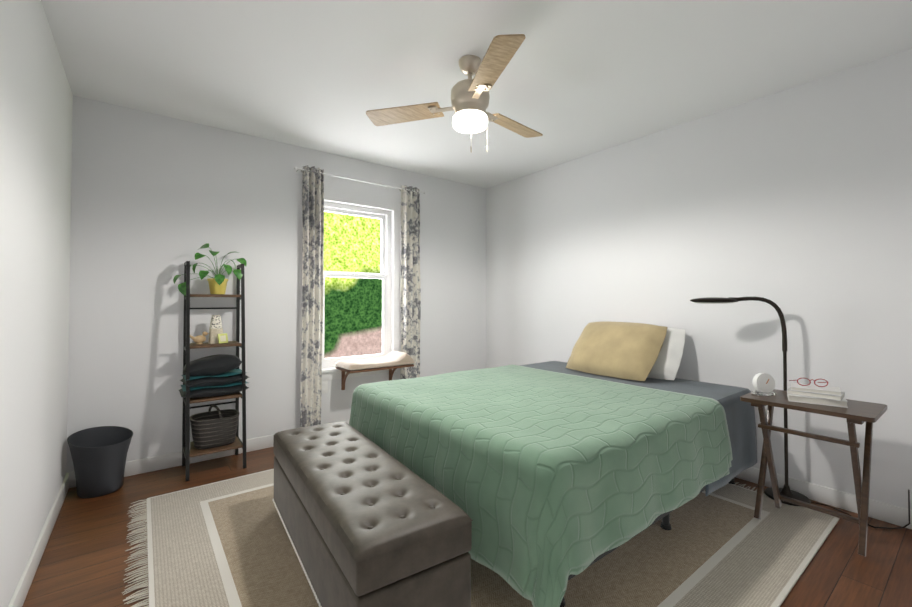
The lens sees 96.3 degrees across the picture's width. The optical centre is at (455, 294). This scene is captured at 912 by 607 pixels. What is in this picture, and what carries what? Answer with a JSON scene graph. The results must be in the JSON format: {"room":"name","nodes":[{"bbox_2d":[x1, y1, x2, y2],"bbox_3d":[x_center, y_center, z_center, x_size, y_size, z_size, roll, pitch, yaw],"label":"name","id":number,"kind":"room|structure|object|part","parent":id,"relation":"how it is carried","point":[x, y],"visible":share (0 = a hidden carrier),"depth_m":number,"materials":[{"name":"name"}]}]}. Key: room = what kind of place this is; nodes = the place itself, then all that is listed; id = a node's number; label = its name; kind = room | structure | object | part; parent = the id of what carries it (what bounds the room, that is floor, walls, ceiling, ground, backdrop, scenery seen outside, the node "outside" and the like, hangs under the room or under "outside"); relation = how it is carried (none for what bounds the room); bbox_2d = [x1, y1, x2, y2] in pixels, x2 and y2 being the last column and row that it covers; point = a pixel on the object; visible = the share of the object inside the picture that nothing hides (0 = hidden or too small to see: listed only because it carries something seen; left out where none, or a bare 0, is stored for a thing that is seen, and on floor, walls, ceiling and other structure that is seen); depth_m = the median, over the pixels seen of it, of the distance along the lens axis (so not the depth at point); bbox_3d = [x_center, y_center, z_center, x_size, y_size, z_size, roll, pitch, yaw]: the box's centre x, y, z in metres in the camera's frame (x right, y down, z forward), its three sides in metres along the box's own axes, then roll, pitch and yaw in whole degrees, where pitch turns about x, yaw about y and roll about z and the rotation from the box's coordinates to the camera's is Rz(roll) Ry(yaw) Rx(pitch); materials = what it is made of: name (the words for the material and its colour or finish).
{"room":"bedroom","nodes":[
{"label":"bedroom","id":0,"kind":"room"},
{"bbox_2d":[0,0,72,606],"bbox_3d":[-1.272,-0.056,0.956,0.140,2.440,3.880,1,-1,-38],"label":"wall","id":1,"kind":"structure","parent":0,"point":[36,105],"depth_m":1.66,"materials":[{"name":"white paint"}]},
{"bbox_2d":[8,472,68,606],"bbox_3d":[-1.212,1.117,0.982,0.013,0.095,3.880,1,-1,-38],"label":"baseboard","id":2,"kind":"structure","parent":1,"relation":"attached to","point":[18,598],"depth_m":1.77,"materials":[{"name":"white"}]},
{"bbox_2d":[67,95,485,472],"bbox_3d":[-1.071,-0.010,3.644,3.736,2.440,0.140,1,-1,-38],"label":"wall","id":3,"kind":"structure","parent":0,"point":[158,201],"depth_m":2.99,"materials":[{"name":"white paint"}]},
{"bbox_2d":[69,421,348,487],"bbox_3d":[-1.024,1.162,3.563,3.456,0.095,0.013,1,-1,-38],"label":"baseboard","id":4,"kind":"structure","parent":3,"relation":"attached to","point":[144,465],"depth_m":2.83,"materials":[{"name":"white"}]},
{"bbox_2d":[322,380,327,393],"bbox_3d":[-1.130,0.788,3.490,0.070,0.115,0.008,1,-1,-38],"label":"electrical outlet","id":5,"kind":"object","parent":3,"relation":"attached to","point":[324,386],"visible":0.79,"depth_m":3.50,"materials":[{"name":"white plastic"}]},
{"bbox_2d":[322,201,396,380],"bbox_3d":[-0.912,-0.041,3.729,0.830,1.555,0.160,1,-1,-38],"label":"window","id":6,"kind":"structure","parent":3,"relation":"in","point":[330,371],"depth_m":3.85,"materials":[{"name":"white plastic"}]},
{"bbox_2d":[335,351,414,389],"bbox_3d":[-0.704,0.671,3.569,0.620,0.312,0.332,1,-1,-38],"label":"shelf","id":7,"kind":"object","parent":6,"relation":"attached to","point":[393,360],"depth_m":3.50,"materials":[{"name":"white fabric"}]},
{"bbox_2d":[293,165,425,427],"bbox_3d":[-0.819,0.066,3.672,1.267,2.230,0.119,1,-1,-38],"label":"curtains","id":8,"kind":"object","parent":3,"relation":"attached to","point":[313,278],"visible":0.81,"depth_m":3.40,"materials":[{"name":"white fabric"}]},
{"bbox_2d":[22,447,911,606],"bbox_3d":[0.154,1.233,2.029,3.736,0.100,4.160,1,-1,-38],"label":"floor","id":9,"kind":"structure","parent":0,"point":[85,556],"depth_m":1.85,"materials":[{"name":"brown wood"}]},
{"bbox_2d":[67,426,132,497],"bbox_3d":[-2.157,1.010,2.483,0.304,0.356,0.304,1,-1,-38],"label":"trash can","id":10,"kind":"object","parent":9,"relation":"on","point":[99,455],"visible":1,"depth_m":2.42,"materials":[{"name":"grey plastic"}]},
{"bbox_2d":[173,243,248,480],"bbox_3d":[-1.697,0.420,2.840,0.450,1.552,0.328,1,-1,-38],"label":"shelf","id":11,"kind":"object","parent":9,"relation":"on","point":[215,377],"visible":1,"depth_m":2.81,"materials":[{"name":"black metal"}]},
{"bbox_2d":[173,243,246,295],"bbox_3d":[-1.714,-0.172,2.865,0.441,0.366,0.199,1,-1,-38],"label":"plant","id":12,"kind":"object","parent":11,"relation":"on","point":[217,285],"depth_m":2.86,"materials":[{"name":"green plant"}]},
{"bbox_2d":[190,405,239,448],"bbox_3d":[-1.683,0.903,2.842,0.308,0.267,0.259,1,-1,-38],"label":"basket","id":13,"kind":"object","parent":11,"relation":"on","point":[218,429],"depth_m":2.78,"materials":[{"name":"wicker"}]},
{"bbox_2d":[122,469,839,606],"bbox_3d":[0.118,1.180,2.260,3.070,0.012,2.490,1,-1,-38],"label":"rug","id":14,"kind":"object","parent":9,"relation":"on","point":[225,543],"visible":0.29,"depth_m":1.81,"materials":[{"name":"beige fabric"}]},
{"bbox_2d":[272,422,472,606],"bbox_3d":[-0.476,0.951,1.814,0.411,0.429,1.331,1,-1,-34],"label":"bench","id":15,"kind":"object","parent":14,"relation":"on","point":[366,522],"visible":1,"depth_m":1.40,"materials":[{"name":"fabric"}]},
{"bbox_2d":[349,321,756,606],"bbox_3d":[0.586,0.693,2.582,2.037,0.987,1.741,1,-1,-38],"label":"bed","id":16,"kind":"object","parent":14,"relation":"on","point":[550,478],"visible":0.85,"depth_m":1.84,"materials":[{"name":"green fabric"}]},
{"bbox_2d":[519,361,756,495],"bbox_3d":[1.084,0.822,2.962,0.740,0.452,1.634,1,-1,-38],"label":"sheet","id":17,"kind":"object","parent":16,"relation":"on","point":[721,404],"depth_m":2.47,"materials":[{"name":"fabric"}]},
{"bbox_2d":[740,373,886,556],"bbox_3d":[1.783,0.792,2.052,0.380,0.751,0.500,1,-1,-38],"label":"side table","id":18,"kind":"object","parent":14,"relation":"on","point":[824,400],"visible":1,"depth_m":1.99,"materials":[{"name":"brown wood"}]},
{"bbox_2d":[752,373,775,395],"bbox_3d":[1.647,0.477,2.186,0.108,0.115,0.094,1,-1,-38],"label":"clock","id":19,"kind":"object","parent":18,"relation":"on","point":[764,383],"depth_m":2.17,"materials":[{"name":"white plastic"}]},
{"bbox_2d":[787,383,847,407],"bbox_3d":[1.795,0.496,2.041,0.208,0.071,0.249,1,-1,-38],"label":"books","id":20,"kind":"object","parent":18,"relation":"on","point":[826,396],"depth_m":1.99,"materials":[{"name":"white paper"}]},
{"bbox_2d":[690,296,786,390],"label":"floor lamp","id":21,"kind":"object","parent":9,"relation":"on","point":[708,300],"depth_m":2.40,"materials":[{"name":"black metal"}]},
{"bbox_2d":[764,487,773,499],"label":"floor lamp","id":22,"kind":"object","parent":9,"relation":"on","point":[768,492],"depth_m":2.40,"materials":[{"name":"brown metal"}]},
{"bbox_2d":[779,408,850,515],"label":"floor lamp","id":23,"kind":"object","parent":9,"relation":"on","point":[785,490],"depth_m":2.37,"materials":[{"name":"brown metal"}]},
{"bbox_2d":[868,489,909,528],"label":"power cord","id":24,"kind":"object","parent":9,"relation":"on","point":[908,489],"depth_m":2.06,"materials":[{"name":"black plastic"}]},
{"bbox_2d":[41,0,911,187],"bbox_3d":[0.154,-1.307,2.072,3.736,0.100,4.160,1,-1,-38],"label":"ceiling","id":25,"kind":"structure","parent":0,"point":[576,79],"depth_m":2.21,"materials":[{"name":"white paint"}]},
{"bbox_2d":[366,34,542,152],"bbox_3d":[0.171,-0.991,2.235,0.996,0.525,1.076,1,-1,-38],"label":"ceiling fan","id":26,"kind":"object","parent":25,"relation":"hanging from","point":[470,97],"visible":1,"depth_m":2.14,"materials":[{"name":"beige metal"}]},
{"bbox_3d":[0.076,-0.921,2.195,0.190,0.069,0.190,1,-1,-38],"label":"glass","id":27,"kind":"part","parent":26,"relation":"part of","materials":[{"name":"white glass"}]},
{"bbox_2d":[486,48,911,509],"bbox_3d":[1.580,-0.018,3.145,0.140,2.440,3.880,1,-1,-38],"label":"wall","id":28,"kind":"structure","parent":0,"point":[794,204],"depth_m":2.59,"materials":[{"name":"white paint"}]},
{"bbox_2d":[736,467,911,528],"bbox_3d":[1.519,1.153,3.079,0.013,0.095,3.880,1,-1,-38],"label":"baseboard","id":29,"kind":"structure","parent":28,"relation":"attached to","point":[889,513],"depth_m":2.28,"materials":[{"name":"white"}]},
{"label":"outside","id":30,"kind":"structure","parent":0,"visible":0},
{"bbox_2d":[324,212,381,358],"bbox_3d":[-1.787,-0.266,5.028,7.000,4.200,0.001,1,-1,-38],"label":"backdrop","id":31,"kind":"structure","parent":30,"point":[353,313],"depth_m":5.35,"materials":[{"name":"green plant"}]}
]}

